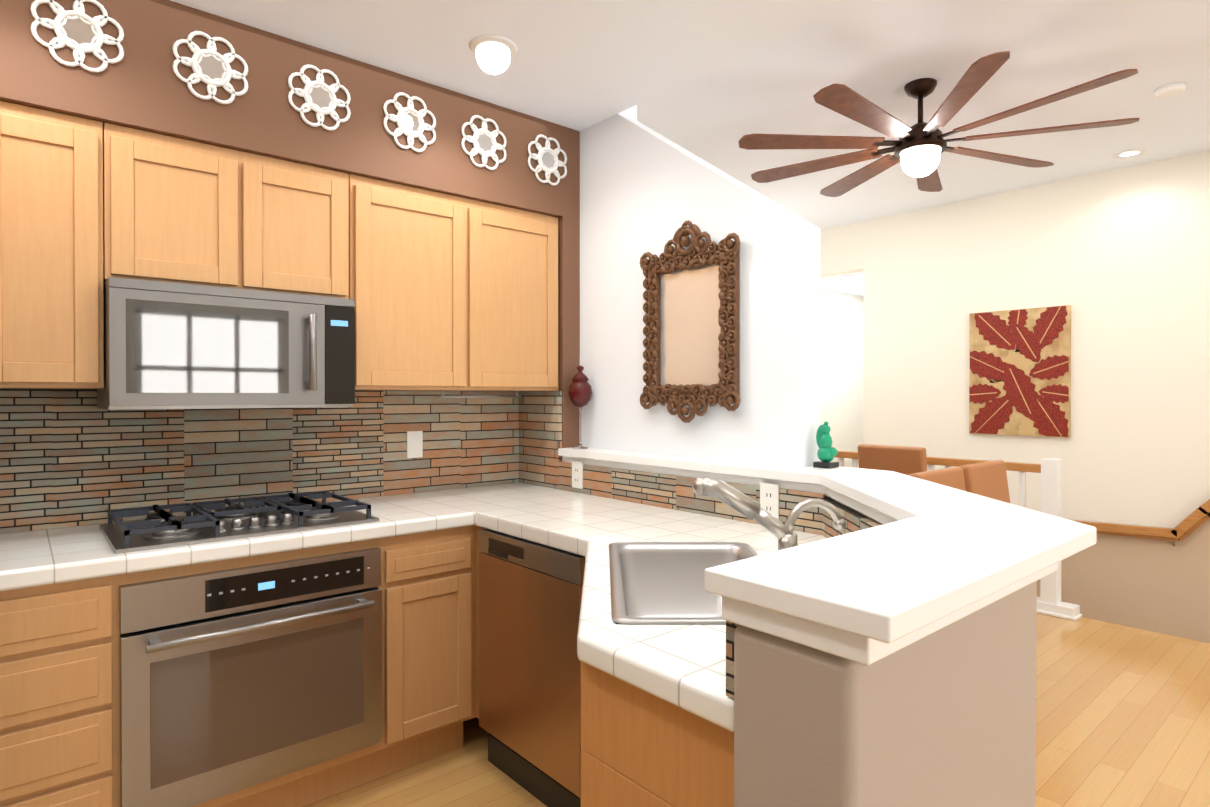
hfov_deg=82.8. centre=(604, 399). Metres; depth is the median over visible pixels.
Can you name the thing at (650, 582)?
sink
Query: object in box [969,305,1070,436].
canvas art
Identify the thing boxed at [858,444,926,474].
chair
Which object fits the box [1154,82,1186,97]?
smoke detector
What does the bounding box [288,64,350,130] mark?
mirror
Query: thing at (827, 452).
figurine
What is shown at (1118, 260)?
wall
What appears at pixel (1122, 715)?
floor
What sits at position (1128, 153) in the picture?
recessed light
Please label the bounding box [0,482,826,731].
countertop
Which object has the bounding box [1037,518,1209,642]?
wall
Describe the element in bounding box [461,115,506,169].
mirror
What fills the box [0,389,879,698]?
backsplash
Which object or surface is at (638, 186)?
wall
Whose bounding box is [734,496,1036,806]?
wall
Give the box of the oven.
[119,547,381,806]
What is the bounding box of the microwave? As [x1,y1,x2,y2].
[97,277,354,409]
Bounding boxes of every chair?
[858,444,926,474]
[908,467,965,490]
[959,460,1009,502]
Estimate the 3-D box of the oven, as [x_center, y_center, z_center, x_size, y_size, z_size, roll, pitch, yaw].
[-1.198,0.836,2.281,0.723,0.660,0.651,0,0,-41]
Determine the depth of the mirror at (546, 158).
3.09 m
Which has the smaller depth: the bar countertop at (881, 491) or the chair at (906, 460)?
the bar countertop at (881, 491)
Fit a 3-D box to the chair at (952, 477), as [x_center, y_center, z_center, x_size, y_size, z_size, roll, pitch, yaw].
[1.450,0.830,3.346,0.470,0.998,0.512,0,0,-41]
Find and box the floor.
[304,613,1209,806]
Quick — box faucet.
[692,477,846,550]
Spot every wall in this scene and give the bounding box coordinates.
[0,0,579,447]
[580,105,827,467]
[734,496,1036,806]
[828,150,1209,527]
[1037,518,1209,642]
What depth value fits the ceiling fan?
3.38 m
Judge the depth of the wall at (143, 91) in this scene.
2.39 m
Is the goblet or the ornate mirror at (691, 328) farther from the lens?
the goblet
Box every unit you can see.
[0,101,561,806]
[400,469,1063,806]
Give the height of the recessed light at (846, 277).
0.010 m
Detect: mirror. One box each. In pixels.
[30,0,123,72]
[172,31,248,104]
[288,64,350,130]
[383,92,435,151]
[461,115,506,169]
[528,134,566,185]
[640,220,740,422]
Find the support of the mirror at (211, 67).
attached to the wall at (143, 91)
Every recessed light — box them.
[469,35,516,59]
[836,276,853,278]
[1113,148,1145,158]
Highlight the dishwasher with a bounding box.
[479,528,585,806]
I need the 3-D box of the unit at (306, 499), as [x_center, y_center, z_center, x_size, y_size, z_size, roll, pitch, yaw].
[-1.281,0.249,2.270,3.015,2.170,0.648,0,0,-41]
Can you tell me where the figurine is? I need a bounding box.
[813,421,838,467]
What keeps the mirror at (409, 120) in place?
attached to the wall at (143, 91)
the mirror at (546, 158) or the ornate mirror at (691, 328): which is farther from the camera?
the mirror at (546, 158)
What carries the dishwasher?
in the unit at (587, 623)
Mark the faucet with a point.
(718, 489)
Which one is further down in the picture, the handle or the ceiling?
the handle
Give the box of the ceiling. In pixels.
[170,0,1209,296]
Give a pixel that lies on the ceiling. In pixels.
(712, 82)
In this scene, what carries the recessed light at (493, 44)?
in the ceiling
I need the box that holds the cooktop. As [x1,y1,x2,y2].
[99,491,378,553]
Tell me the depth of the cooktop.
2.21 m
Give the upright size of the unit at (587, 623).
1.104 m
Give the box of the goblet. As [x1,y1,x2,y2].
[568,365,592,448]
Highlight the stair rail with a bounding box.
[835,450,1081,620]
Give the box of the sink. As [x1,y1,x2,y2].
[609,542,758,623]
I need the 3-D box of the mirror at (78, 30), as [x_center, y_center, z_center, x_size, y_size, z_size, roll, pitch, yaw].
[-1.534,-1.073,2.001,0.218,0.218,0.016,0,0,-41]
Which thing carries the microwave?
in the unit at (306, 499)
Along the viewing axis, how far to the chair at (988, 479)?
3.52 m
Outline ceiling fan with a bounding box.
[739,51,1138,196]

